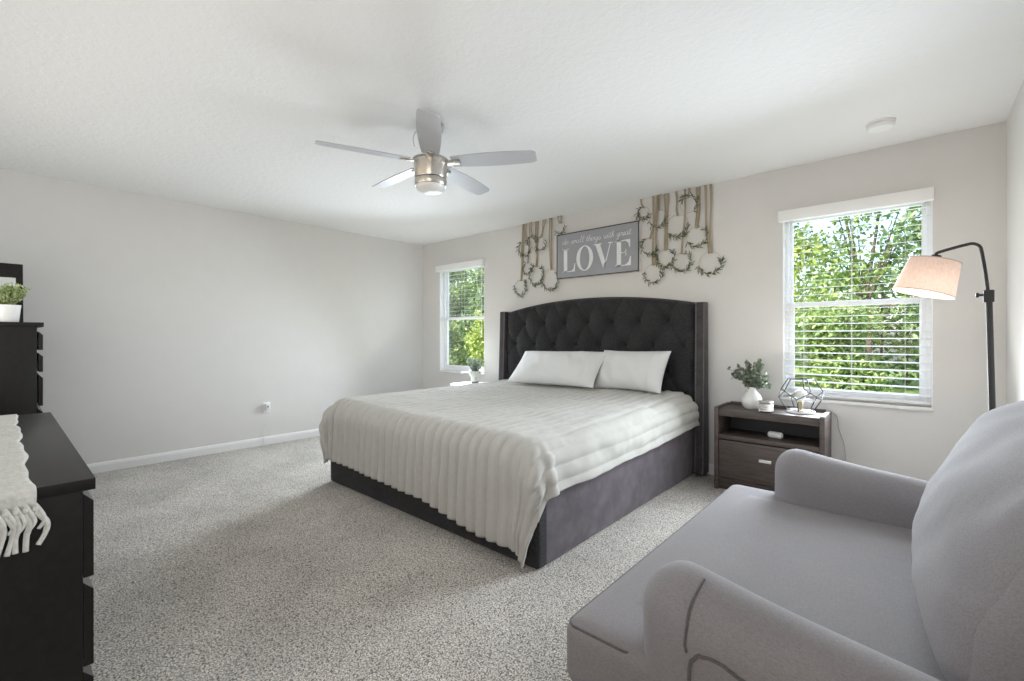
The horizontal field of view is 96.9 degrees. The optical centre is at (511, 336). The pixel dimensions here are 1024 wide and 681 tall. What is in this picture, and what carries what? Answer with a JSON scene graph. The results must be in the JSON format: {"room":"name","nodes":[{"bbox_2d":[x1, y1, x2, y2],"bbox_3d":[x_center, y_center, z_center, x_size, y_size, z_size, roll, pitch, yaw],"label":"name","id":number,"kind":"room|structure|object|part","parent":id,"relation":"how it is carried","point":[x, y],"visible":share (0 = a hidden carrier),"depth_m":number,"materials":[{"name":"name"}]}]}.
{"room":"bedroom","nodes":[
{"label":"bedroom","id":0,"kind":"room"},
{"bbox_2d":[0,168,422,463],"bbox_3d":[-2.764,-0.062,4.829,0.140,2.440,4.650,0,0,41],"label":"wall","id":1,"kind":"structure","parent":0,"point":[170,325],"depth_m":4.39,"materials":[{"name":"paint"}]},
{"bbox_2d":[86,428,319,473],"bbox_3d":[-2.707,1.115,4.778,0.014,0.085,4.370,0,0,41],"label":"baseboard","id":2,"kind":"structure","parent":1,"relation":"attached to","point":[111,465],"depth_m":4.38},
{"bbox_2d":[263,402,269,412],"bbox_3d":[-2.629,0.762,4.869,0.009,0.116,0.072,0,0,41],"label":"wall outlet","id":3,"kind":"object","parent":1,"relation":"attached to","point":[264,403],"visible":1,"depth_m":4.86,"materials":[{"name":"white plastic"}]},
{"bbox_2d":[265,403,269,409],"bbox_3d":[-2.612,0.750,4.853,0.037,0.064,0.046,0,0,41],"label":"plug adapter","id":4,"kind":"object","parent":3,"relation":"attached to","point":[267,406],"visible":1,"depth_m":4.84,"materials":[{"name":"white plastic"}]},
{"bbox_2d":[88,436,726,680],"bbox_3d":[-0.610,1.218,2.923,5.892,0.120,4.650,0,0,41],"label":"floor","id":5,"kind":"structure","parent":0,"point":[252,563],"depth_m":2.15,"materials":[{"name":"carpet"}]},
{"bbox_2d":[0,322,43,414],"bbox_3d":[-3.597,0.532,3.126,0.800,1.252,0.485,0,0,41],"label":"dresser","id":6,"kind":"object","parent":5,"relation":"on","point":[21,386],"visible":0.6,"depth_m":2.96,"materials":[{"name":"black wood"}]},
{"bbox_2d":[0,263,22,321],"bbox_3d":[-3.545,-0.300,3.041,0.191,0.409,0.367,0,0,41],"label":"mirror","id":7,"kind":"object","parent":6,"relation":"on","point":[9,272],"visible":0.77,"depth_m":3.12,"materials":[{"name":"black wood"}]},
{"bbox_3d":[-3.512,-0.300,3.022,0.060,0.220,0.290,0,0,41],"label":"glass","id":8,"kind":"part","parent":7,"relation":"part of","materials":[{"name":"mirror"}]},
{"bbox_2d":[0,282,31,321],"bbox_3d":[-3.308,-0.227,2.974,0.203,0.266,0.214,0,0,-13],"label":"potted plant","id":9,"kind":"object","parent":6,"relation":"on","point":[9,296],"visible":1,"depth_m":2.95,"materials":[{"name":"green plant"}]},
{"bbox_3d":[-3.307,-0.150,2.966,0.142,0.112,0.142,0,0,41],"label":"pot","id":10,"kind":"part","parent":9,"relation":"part of","materials":[{"name":"white ceramic"}]},
{"bbox_3d":[-3.597,-0.079,3.126,0.800,0.030,0.485,0,0,41],"label":"panel","id":11,"kind":"part","parent":6,"relation":"part of","materials":[{"name":"black wood"}]},
{"bbox_3d":[-3.571,0.582,3.154,0.796,0.192,0.400,0,0,41],"label":"drawer","id":12,"kind":"part","parent":6,"relation":"part of","materials":[{"name":"black wood"}]},
{"bbox_3d":[-3.571,0.359,3.154,0.796,0.207,0.400,0,0,41],"label":"drawer","id":13,"kind":"part","parent":6,"relation":"part of","materials":[{"name":"black wood"}]},
{"bbox_3d":[-3.571,0.174,3.154,0.796,0.124,0.400,0,0,41],"label":"drawer","id":14,"kind":"part","parent":6,"relation":"part of","materials":[{"name":"black wood"}]},
{"bbox_3d":[-3.571,0.029,3.154,0.796,0.122,0.400,0,0,41],"label":"drawer","id":15,"kind":"part","parent":6,"relation":"part of","materials":[{"name":"black wood"}]},
{"bbox_2d":[0,412,95,680],"bbox_3d":[-1.873,0.768,1.562,1.595,0.780,0.487,0,0,41],"label":"dresser","id":16,"kind":"object","parent":5,"relation":"on","point":[47,590],"visible":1,"depth_m":1.17,"materials":[{"name":"black wood"}]},
{"bbox_2d":[0,414,50,556],"bbox_3d":[-1.860,0.445,1.535,1.630,0.150,0.336,0,0,41],"label":"throw blanket","id":17,"kind":"object","parent":16,"relation":"on","point":[19,509],"visible":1,"depth_m":1.11,"materials":[{"name":"beige fabric"}]},
{"bbox_3d":[-1.292,0.783,1.032,0.020,0.750,0.460,0,0,41],"label":"panel","id":18,"kind":"part","parent":16,"relation":"part of","materials":[{"name":"black wood"}]},
{"bbox_3d":[-1.873,0.393,1.562,1.595,0.030,0.487,0,0,41],"label":"panel","id":19,"kind":"part","parent":16,"relation":"part of","materials":[{"name":"black wood"}]},
{"bbox_3d":[-1.548,0.997,1.327,0.794,0.222,0.400,0,0,41],"label":"drawer","id":20,"kind":"part","parent":16,"relation":"part of","materials":[{"name":"black wood"}]},
{"bbox_3d":[-1.548,0.762,1.327,0.794,0.222,0.400,0,0,41],"label":"drawer","id":21,"kind":"part","parent":16,"relation":"part of","materials":[{"name":"black wood"}]},
{"bbox_3d":[-1.548,0.527,1.327,0.794,0.222,0.400,0,0,41],"label":"drawer","id":22,"kind":"part","parent":16,"relation":"part of","materials":[{"name":"black wood"}]},
{"bbox_2d":[451,382,482,385],"bbox_3d":[-0.483,0.852,5.234,0.448,0.612,0.448,0,0,41],"label":"side table","id":23,"kind":"object","parent":5,"relation":"on","point":[458,383],"visible":0.08,"depth_m":5.27,"materials":[{"name":"white ceramic"}]},
{"bbox_2d":[466,357,484,382],"bbox_3d":[-0.406,0.389,5.211,0.241,0.315,0.220,0,0,41],"label":"potted plant","id":24,"kind":"object","parent":23,"relation":"on","point":[475,373],"visible":0.95,"depth_m":5.17,"materials":[{"name":"green plant"}]},
{"bbox_3d":[-0.425,0.471,5.209,0.140,0.150,0.140,0,0,41],"label":"pot","id":25,"kind":"part","parent":24,"relation":"part of","materials":[{"name":"white ceramic"}]},
{"bbox_2d":[331,297,708,568],"bbox_3d":[0.067,0.385,3.760,2.318,1.547,2.211,0,0,41],"label":"bed","id":26,"kind":"object","parent":5,"relation":"on","point":[582,510],"visible":0.46,"depth_m":3.75,"materials":[{"name":"grey fabric"}]},
{"bbox_3d":[-0.636,0.944,2.966,2.120,0.422,0.090,0,0,41],"label":"foot panel","id":27,"kind":"part","parent":26,"relation":"part of","materials":[{"name":"grey fabric"}]},
{"bbox_2d":[319,379,699,568],"bbox_3d":[-0.017,0.786,3.668,2.271,0.678,2.134,0,0,41],"label":"blanket","id":28,"kind":"object","parent":26,"relation":"on","point":[490,457],"visible":0.96,"depth_m":2.81,"materials":[{"name":"white fabric"}]},
{"bbox_2d":[507,351,606,387],"bbox_3d":[0.426,0.304,4.428,1.018,0.329,0.347,0,0,41],"label":"pillow","id":29,"kind":"object","parent":28,"relation":"on","point":[563,368],"visible":0.99,"depth_m":4.29,"materials":[{"name":"white fabric"}]},
{"bbox_2d":[593,350,670,392],"bbox_3d":[1.041,0.297,4.003,0.678,0.347,0.277,0,0,41],"label":"pillow","id":30,"kind":"object","parent":28,"relation":"on","point":[633,370],"visible":0.94,"depth_m":3.89,"materials":[{"name":"white fabric"}]},
{"bbox_3d":[0.755,0.236,4.531,2.152,1.243,0.112,0,0,41],"label":"headboard","id":31,"kind":"part","parent":26,"relation":"part of","materials":[{"name":"grey fabric"}]},
{"bbox_3d":[0.794,0.374,4.576,2.152,1.527,0.025,0,0,41],"label":"headboard","id":32,"kind":"part","parent":26,"relation":"part of","materials":[{"name":"grey fabric"}]},
{"bbox_3d":[0.812,0.944,3.064,0.080,0.422,2.115,0,0,41],"label":"rail","id":33,"kind":"part","parent":26,"relation":"part of","materials":[{"name":"grey fabric"}]},
{"bbox_2d":[714,401,830,491],"bbox_3d":[1.907,0.841,3.349,0.702,0.634,0.347,0,0,41],"label":"nightstand","id":34,"kind":"object","parent":5,"relation":"on","point":[744,455],"visible":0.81,"depth_m":3.33,"materials":[{"name":"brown wood"}]},
{"bbox_3d":[1.662,0.846,3.580,0.030,0.624,0.325,0,0,41],"label":"panel","id":35,"kind":"part","parent":34,"relation":"part of","materials":[{"name":"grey wood"}]},
{"bbox_3d":[1.914,1.079,3.357,0.642,0.018,0.301,0,0,41],"label":"panel","id":36,"kind":"part","parent":34,"relation":"part of","materials":[{"name":"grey wood"}]},
{"bbox_2d":[741,386,761,409],"bbox_3d":[1.809,0.463,3.427,0.142,0.166,0.142,0,0,41],"label":"vase","id":37,"kind":"object","parent":34,"relation":"on","point":[749,399],"visible":0.89,"depth_m":3.38,"materials":[{"name":"white ceramic"}]},
{"bbox_2d":[727,358,771,390],"bbox_3d":[1.778,0.285,3.407,0.241,0.243,0.277,0,0,-8],"label":"bunch","id":38,"kind":"object","parent":37,"relation":"on","point":[754,378],"visible":0.98,"depth_m":3.40,"materials":[{"name":"green plant"}]},
{"bbox_3d":[1.801,0.889,3.229,0.080,0.022,0.027,0,0,41],"label":"handle","id":39,"kind":"part","parent":34,"relation":"part of","materials":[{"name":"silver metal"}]},
{"bbox_2d":[758,400,773,411],"bbox_3d":[1.833,0.504,3.276,0.098,0.084,0.098,0,0,41],"label":"candle jar","id":40,"kind":"object","parent":34,"relation":"on","point":[766,405],"visible":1,"depth_m":3.24,"materials":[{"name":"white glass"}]},
{"bbox_2d":[719,428,818,451],"bbox_3d":[1.912,0.757,3.355,0.642,0.032,0.307,0,0,41],"label":"shelf","id":41,"kind":"object","parent":34,"relation":"attached to","point":[807,442],"depth_m":3.32,"materials":[{"name":"brown wood"}]},
{"bbox_3d":[1.905,0.922,3.347,0.634,0.283,0.291,0,0,41],"label":"drawer","id":42,"kind":"part","parent":34,"relation":"part of","materials":[{"name":"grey wood"}]},
{"bbox_3d":[1.918,0.574,3.362,0.642,0.056,0.313,0,0,41],"label":"panel","id":43,"kind":"part","parent":34,"relation":"part of","materials":[{"name":"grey wood"}]},
{"bbox_2d":[766,431,783,438],"bbox_3d":[1.913,0.716,3.303,0.048,0.048,0.108,0,0,-36],"label":"capsule","id":44,"kind":"object","parent":34,"relation":"on","point":[772,434],"visible":1,"depth_m":3.28,"materials":[{"name":"white plastic"}]},
{"bbox_3d":[2.018,0.838,3.474,0.642,0.471,0.012,0,0,41],"label":"panel","id":45,"kind":"part","parent":34,"relation":"part of","materials":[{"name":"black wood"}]},
{"bbox_2d":[778,378,823,414],"bbox_3d":[2.064,0.423,3.248,0.266,0.246,0.280,0,0,41],"label":"table lamp","id":46,"kind":"object","parent":34,"relation":"on","point":[800,394],"visible":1,"depth_m":3.22,"materials":[{"name":"black metal"}]},
{"bbox_2d":[797,401,803,409],"bbox_3d":[2.064,0.494,3.248,0.044,0.063,0.044,0,0,41],"label":"socket","id":47,"kind":"object","parent":46,"relation":"attached to","point":[800,403],"depth_m":3.23,"materials":[{"name":"gold metal"}]},
{"bbox_3d":[2.064,0.419,3.248,0.072,0.088,0.072,0,0,41],"label":"bulb","id":48,"kind":"part","parent":46,"relation":"part of","materials":[{"name":"white glass"}]},
{"bbox_3d":[2.166,0.846,3.134,0.030,0.624,0.325,0,0,41],"label":"panel","id":49,"kind":"part","parent":34,"relation":"part of","materials":[{"name":"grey wood"}]},
{"bbox_2d":[567,400,1023,680],"bbox_3d":[1.006,0.662,1.337,1.065,0.992,1.567,0,0,41],"label":"armchair","id":50,"kind":"object","parent":5,"relation":"on","point":[844,571],"visible":1,"depth_m":1.06,"materials":[{"name":"grey fabric"}]},
{"bbox_3d":[0.642,0.826,0.811,0.834,0.615,0.230,0,0,41],"label":"arm","id":51,"kind":"part","parent":50,"relation":"part of","materials":[{"name":"grey fabric"}]},
{"bbox_3d":[1.508,0.808,1.787,0.830,0.615,0.230,0,0,41],"label":"arm","id":52,"kind":"part","parent":50,"relation":"part of","materials":[{"name":"grey fabric"}]},
{"bbox_2d":[911,400,1023,680],"bbox_3d":[1.241,0.439,1.108,0.401,0.546,1.036,0,0,41],"label":"cushion","id":53,"kind":"object","parent":50,"relation":"on","point":[967,535],"depth_m":0.90,"materials":[{"name":"grey fabric"}]},
{"bbox_2d":[892,242,995,410],"bbox_3d":[2.229,0.345,2.283,0.491,1.627,0.256,0,0,41],"label":"floor lamp","id":54,"kind":"object","parent":5,"relation":"on","point":[935,276],"visible":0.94,"depth_m":2.25,"materials":[{"name":"black metal"}]},
{"bbox_3d":[2.138,-0.225,2.363,0.248,0.074,0.256,0,0,41],"label":"shade trim","id":55,"kind":"part","parent":54,"relation":"part of","materials":[{"name":"beige fabric"}]},
{"bbox_3d":[2.147,-0.304,2.356,0.266,0.229,0.251,0,0,41],"label":"lamp shade","id":56,"kind":"part","parent":54,"relation":"part of","materials":[{"name":"fabric"}]},
{"bbox_3d":[2.181,-0.390,2.343,0.204,0.062,0.210,0,0,41],"label":"shade trim","id":57,"kind":"part","parent":54,"relation":"part of","materials":[{"name":"beige fabric"}]},
{"bbox_3d":[2.254,-0.335,2.279,0.205,0.267,0.014,0,0,41],"label":"arm","id":58,"kind":"part","parent":54,"relation":"part of","materials":[{"name":"black metal"}]},
{"bbox_2d":[0,0,1023,245],"bbox_3d":[-0.610,-1.342,2.923,5.892,0.120,4.650,0,0,41],"label":"ceiling","id":59,"kind":"structure","parent":0,"point":[222,104],"depth_m":2.38,"materials":[{"name":"white paint"}]},
{"bbox_2d":[315,108,536,194],"bbox_3d":[-0.519,-1.077,2.795,1.211,0.411,1.249,0,0,41],"label":"ceiling fan","id":60,"kind":"object","parent":59,"relation":"hanging from","point":[430,171],"visible":1,"depth_m":2.68,"materials":[{"name":"silver metal"}]},
{"bbox_3d":[-0.842,-1.056,2.584,0.510,0.033,0.128,0,0,-27],"label":"blade","id":61,"kind":"part","parent":60,"relation":"part of","materials":[{"name":"silver metal"}]},
{"bbox_3d":[-0.770,-1.056,3.037,0.514,0.033,0.136,0,0,41],"label":"blade","id":62,"kind":"part","parent":60,"relation":"part of","materials":[{"name":"silver metal"}]},
{"bbox_3d":[-0.434,-1.056,2.376,0.128,0.033,0.510,0,0,-9],"label":"blade","id":63,"kind":"part","parent":60,"relation":"part of","materials":[{"name":"silver metal"}]},
{"bbox_3d":[-0.318,-1.056,3.108,0.128,0.033,0.510,0,0,27],"label":"blade","id":64,"kind":"part","parent":60,"relation":"part of","materials":[{"name":"white wood"}]},
{"bbox_3d":[-0.110,-1.056,2.700,0.510,0.033,0.128,0,0,9],"label":"blade","id":65,"kind":"part","parent":60,"relation":"part of","materials":[{"name":"white wood"}]},
{"bbox_2d":[513,224,527,296],"bbox_3d":[0.092,-0.855,5.187,0.237,0.845,0.030,0,0,41],"label":"wreath","id":66,"kind":"object","parent":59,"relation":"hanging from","point":[523,225],"visible":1,"depth_m":5.18,"materials":[{"name":"beige fabric"}]},
{"bbox_2d":[516,223,531,257],"bbox_3d":[0.134,-1.080,5.140,0.242,0.396,0.031,0,0,41],"label":"wreath","id":67,"kind":"object","parent":59,"relation":"hanging from","point":[523,255],"visible":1,"depth_m":5.14,"materials":[{"name":"green plant"}]},
{"bbox_2d":[521,223,533,275],"bbox_3d":[0.170,-0.976,5.097,0.212,0.605,0.034,0,0,41],"label":"wreath","id":68,"kind":"object","parent":59,"relation":"hanging from","point":[529,223],"visible":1,"depth_m":5.10,"materials":[{"name":"beige fabric"}]},
{"bbox_2d":[524,222,537,247],"bbox_3d":[0.216,-1.132,5.047,0.193,0.293,0.033,0,0,41],"label":"wreath","id":69,"kind":"object","parent":59,"relation":"hanging from","point":[532,235],"visible":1,"depth_m":5.07,"materials":[{"name":"green plant"}]},
{"bbox_2d":[528,221,543,286],"bbox_3d":[0.265,-0.905,5.029,0.253,0.747,0.039,0,0,41],"label":"wreath","id":70,"kind":"object","parent":59,"relation":"hanging from","point":[536,222],"visible":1,"depth_m":5.04,"materials":[{"name":"beige fabric"}]},
{"bbox_2d":[534,219,546,251],"bbox_3d":[0.315,-1.101,4.979,0.189,0.354,0.031,0,0,41],"label":"wreath","id":71,"kind":"object","parent":59,"relation":"hanging from","point":[543,221],"visible":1,"depth_m":4.97,"materials":[{"name":"beige fabric"}]},
{"bbox_2d":[540,218,558,291],"bbox_3d":[0.413,-0.875,4.883,0.291,0.805,0.033,0,0,41],"label":"wreath","id":72,"kind":"object","parent":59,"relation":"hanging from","point":[550,244],"visible":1,"depth_m":4.90,"materials":[{"name":"beige fabric"}]},
{"bbox_2d":[554,215,565,236],"bbox_3d":[0.515,-1.164,4.785,0.162,0.229,0.029,0,0,41],"label":"wreath","id":73,"kind":"object","parent":59,"relation":"hanging from","point":[560,221],"visible":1,"depth_m":4.79,"materials":[{"name":"green plant"}]},
{"bbox_2d":[633,199,651,221],"bbox_3d":[1.208,-1.163,4.197,0.187,0.229,0.034,0,0,41],"label":"wreath","id":74,"kind":"object","parent":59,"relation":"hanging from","point":[643,207],"visible":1,"depth_m":4.22,"materials":[{"name":"green plant"}]},
{"bbox_2d":[638,195,658,256],"bbox_3d":[1.250,-0.998,4.140,0.204,0.560,0.037,0,0,41],"label":"wreath","id":75,"kind":"object","parent":59,"relation":"hanging from","point":[650,237],"visible":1,"depth_m":4.12,"materials":[{"name":"fabric"}]},
{"bbox_2d":[642,195,665,285],"bbox_3d":[1.286,-0.863,4.121,0.232,0.831,0.031,0,0,41],"label":"wreath","id":76,"kind":"object","parent":59,"relation":"hanging from","point":[653,258],"visible":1,"depth_m":4.13,"materials":[{"name":"fabric"}]},
{"bbox_2d":[647,194,668,230],"bbox_3d":[1.313,-1.111,4.079,0.212,0.333,0.030,0,0,41],"label":"wreath","id":77,"kind":"object","parent":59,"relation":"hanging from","point":[659,209],"visible":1,"depth_m":4.08,"materials":[{"name":"green plant"}]},
{"bbox_2d":[653,193,677,269],"bbox_3d":[1.363,-0.927,4.059,0.240,0.702,0.035,0,0,41],"label":"wreath","id":78,"kind":"object","parent":59,"relation":"hanging from","point":[666,213],"visible":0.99,"depth_m":4.06,"materials":[{"name":"fabric"}]},
{"bbox_2d":[666,191,689,240],"bbox_3d":[1.453,-1.056,3.974,0.218,0.444,0.030,0,0,41],"label":"wreath","id":79,"kind":"object","parent":59,"relation":"hanging from","point":[684,233],"visible":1,"depth_m":3.99,"materials":[{"name":"green plant"}]},
{"bbox_2d":[669,189,694,273],"bbox_3d":[1.480,-0.908,3.939,0.236,0.740,0.032,0,0,41],"label":"wreath","id":80,"kind":"object","parent":59,"relation":"hanging from","point":[682,241],"visible":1,"depth_m":3.94,"materials":[{"name":"fabric"}]},
{"bbox_2d":[677,188,699,212],"bbox_3d":[1.519,-1.164,3.895,0.213,0.228,0.032,0,0,41],"label":"wreath","id":81,"kind":"object","parent":59,"relation":"hanging from","point":[689,189],"visible":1,"depth_m":3.91,"materials":[{"name":"green plant"}]},
{"bbox_2d":[685,186,708,248],"bbox_3d":[1.577,-1.009,3.870,0.197,0.538,0.035,0,0,41],"label":"wreath","id":82,"kind":"object","parent":59,"relation":"hanging from","point":[698,189],"visible":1,"depth_m":3.88,"materials":[{"name":"green plant"}]},
{"bbox_2d":[695,184,725,277],"bbox_3d":[1.661,-0.883,3.788,0.259,0.791,0.032,0,0,43],"label":"wreath","id":83,"kind":"object","parent":59,"relation":"hanging from","point":[709,245],"visible":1,"depth_m":3.81,"materials":[{"name":"fabric"}]},
{"bbox_2d":[866,117,895,132],"bbox_3d":[2.212,-1.262,2.723,0.140,0.040,0.140,0,0,41],"label":"smoke detector","id":84,"kind":"object","parent":59,"relation":"attached to","point":[880,125],"visible":1,"depth_m":2.69,"materials":[{"name":"white plastic"}]},
{"bbox_2d":[423,121,1005,480],"bbox_3d":[0.884,-0.062,4.612,5.612,2.440,0.140,0,0,41],"label":"wall","id":85,"kind":"structure","parent":0,"point":[966,169],"depth_m":3.51,"materials":[{"name":"paint"}]},
{"bbox_2d":[439,266,484,374],"bbox_3d":[-0.621,-0.231,5.927,0.863,1.422,0.159,0,0,41],"label":"window","id":86,"kind":"structure","parent":85,"relation":"in","point":[444,324],"depth_m":6.18,"materials":[{"name":"white plastic"}]},
{"bbox_2d":[436,259,484,336],"bbox_3d":[-0.666,-0.470,5.889,0.883,0.956,0.118,0,0,41],"label":"window blind","id":87,"kind":"object","parent":86,"relation":"attached to","point":[481,262],"visible":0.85,"depth_m":5.83,"materials":[{"name":"white plastic"}]},
{"bbox_3d":[-0.637,-0.236,5.909,0.839,0.018,0.048,0,0,41],"label":"rail","id":88,"kind":"part","parent":87,"relation":"part of","materials":[{"name":"white plastic"}]},
{"bbox_3d":[-0.637,-0.567,5.909,0.002,0.650,0.051,0,0,41],"label":"ladder cord","id":89,"kind":"part","parent":87,"relation":"part of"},
{"bbox_3d":[-0.646,0.469,5.899,0.863,0.023,0.084,0,0,41],"label":"sill","id":90,"kind":"part","parent":86,"relation":"part of","materials":[{"name":"white stone"}]},
{"bbox_3d":[-0.605,0.086,5.945,0.795,0.689,0.024,0,0,41],"label":"sash","id":91,"kind":"part","parent":86,"relation":"part of","materials":[{"name":"white plastic"}]},
{"bbox_3d":[-0.588,-0.568,5.965,0.795,0.689,0.024,0,0,41],"label":"sash","id":92,"kind":"part","parent":86,"relation":"part of","materials":[{"name":"white plastic"}]},
{"bbox_2d":[557,220,640,279],"bbox_3d":[0.838,-0.841,4.527,0.935,0.469,0.047,0,0,41],"label":"wall sign","id":93,"kind":"object","parent":85,"relation":"attached to","point":[612,249],"visible":1,"depth_m":4.48,"materials":[{"name":"grey wood"}]},
{"bbox_2d":[707,464,713,474],"bbox_3d":[0.833,1.115,4.554,5.584,0.085,0.014,0,0,41],"label":"baseboard","id":94,"kind":"structure","parent":85,"relation":"attached to","point":[711,466],"depth_m":3.81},
{"bbox_2d":[831,412,845,461],"bbox_3d":[2.291,0.764,3.259,0.173,0.467,0.007,0,0,39],"label":"power cord","id":95,"kind":"object","parent":85,"relation":"attached to","point":[831,412],"visible":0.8,"depth_m":3.22,"materials":[{"name":"white plastic"}]},
{"bbox_2d":[782,201,933,411],"bbox_3d":[2.422,-0.231,3.234,0.850,1.422,0.159,0,0,41],"label":"window","id":96,"kind":"structure","parent":85,"relation":"in","point":[928,244],"depth_m":3.18,"materials":[{"name":"white plastic"}]},
{"bbox_2d":[778,187,933,404],"bbox_3d":[2.378,-0.253,3.196,0.870,1.391,0.118,0,0,41],"label":"window blind","id":97,"kind":"object","parent":96,"relation":"attached to","point":[921,195],"visible":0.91,"depth_m":3.16,"materials":[{"name":"white plastic"}]},
{"bbox_3d":[2.192,-0.232,3.406,0.002,1.320,0.051,0,0,41],"label":"ladder cord","id":98,"kind":"part","parent":97,"relation":"part of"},
{"bbox_3d":[2.406,0.434,3.216,0.826,0.018,0.048,0,0,41],"label":"rail","id":99,"kind":"part","parent":97,"relation":"part of","materials":[{"name":"white plastic"}]},
{"bbox_3d":[2.438,0.086,3.253,0.782,0.689,0.024,0,0,41],"label":"sash","id":100,"kind":"part","parent":96,"relation":"part of","materials":[{"name":"white plastic"}]},
{"bbox_3d":[2.397,0.469,3.206,0.850,0.023,0.084,0,0,41],"label":"sill","id":101,"kind":"part","parent":96,"relation":"part of","materials":[{"name":"white stone"}]},
{"bbox_3d":[2.456,-0.568,3.272,0.782,0.689,0.024,0,0,41],"label":"sash","id":102,"kind":"part","parent":96,"relation":"part of","materials":[{"name":"white plastic"}]},
{"bbox_2d":[1006,81,1023,404],"bbox_3d":[1.544,-0.062,1.018,0.140,2.440,4.650,0,0,41],"label":"wall","id":103,"kind":"structure","parent":0,"point":[1014,122],"depth_m":2.48,"materials":[{"name":"paint"}]},
{"label":"outside","id":104,"kind":"structure","parent":0,"visible":0},
{"bbox_2d":[467,360,918,393],"bbox_3d":[5.575,1.458,13.847,34.000,0.100,19.870,0,0,41],"label":"ground","id":105,"kind":"structure","parent":104,"point":[897,389],"depth_m":12.54,"materials":[{"name":"green plant"}]},
{"bbox_2d":[449,320,471,365],"bbox_3d":[-1.716,0.415,11.546,1.121,2.117,1.383,0,0,-43],"label":"shrub","id":106,"kind":"object","parent":105,"relation":"on","point":[456,359],"visible":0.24,"depth_m":11.36,"materials":[{"name":"green plant"}]},
{"bbox_2d":[449,269,482,365],"bbox_3d":[-2.787,-0.699,19.812,11.814,4.542,1.357,0,0,41],"label":"hedge","id":107,"kind":"object","parent":105,"relation":"on","point":[473,283],"visible":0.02,"depth_m":18.66,"materials":[{"name":"green plant"}]},
{"bbox_2d":[449,270,483,359],"bbox_3d":[-2.257,-1.038,14.824,2.670,4.905,2.197,0,0,45],"label":"broadleaf tree","id":108,"kind":"object","parent":105,"relation":"on","point":[456,306],"visible":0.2,"depth_m":14.31,"materials":[{"name":"green plant"}]},
{"bbox_2d":[456,268,483,353],"bbox_3d":[-0.421,-1.024,13.118,2.184,4.877,2.512,0,0,-43],"label":"broadleaf tree","id":109,"kind":"object","parent":105,"relation":"on","point":[463,324],"visible":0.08,"depth_m":12.97,"materials":[{"name":"green plant"}]},
{"bbox_2d":[461,308,483,366],"bbox_3d":[-0.546,0.387,10.620,1.115,2.192,1.334,0,0,-31],"label":"shrub","id":110,"kind":"object","parent":105,"relation":"on","point":[474,342],"visible":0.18,"depth_m":10.38,"materials":[{"name":"green plant"}]},
{"bbox_2d":[794,221,843,332],"bbox_3d":[5.326,-1.204,9.550,2.642,5.230,2.116,0,0,41],"label":"broadleaf tree","id":111,"kind":"object","parent":105,"relation":"on","point":[799,249],"visible":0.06,"depth_m":9.13,"materials":[{"name":"green plant"}]},
{"bbox_2d":[795,361,843,387],"bbox_3d":[3.256,0.697,5.830,1.652,1.428,1.428,0,0,24],"label":"palm","id":112,"kind":"object","parent":105,"relation":"on","point":[797,384],"visible":0.09,"depth_m":5.45,"materials":[{"name":"green plant"}]},
{"bbox_2d":[795,294,894,392],"bbox_3d":[4.967,0.407,6.952,1.070,2.058,1.415,0,0,-26],"label":"shrub","id":113,"kind":"object","parent":105,"relation":"on","point":[842,318],"visible":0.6,"depth_m":6.78,"materials":[{"name":"green plant"}]},
{"bbox_2d":[794,267,918,388],"bbox_3d":[9.989,-0.246,13.191,10.804,3.627,1.362,0,0,41],"label":"hedge","id":114,"kind":"object","parent":105,"relation":"on","point":[906,350],"visible":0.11,"depth_m":12.64,"materials":[{"name":"green plant"}]},
{"bbox_2d":[794,207,921,387],"bbox_3d":[8.691,-1.766,11.096,3.313,6.354,2.395,0,0,41],"label":"broadleaf tree","id":115,"kind":"object","parent":105,"relation":"on","point":[886,254],"visible":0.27,"depth_m":11.01,"materials":[{"name":"green plant"}]},
{"bbox_2d":[873,205,921,339],"bbox_3d":[7.888,-1.215,7.710,2.735,5.251,2.002,0,0,41],"label":"broadleaf tree","id":116,"kind":"object","parent":105,"relation":"on","point":[915,228],"visible":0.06,"depth_m":8.08,"materials":[{"name":"green plant"}]}
]}

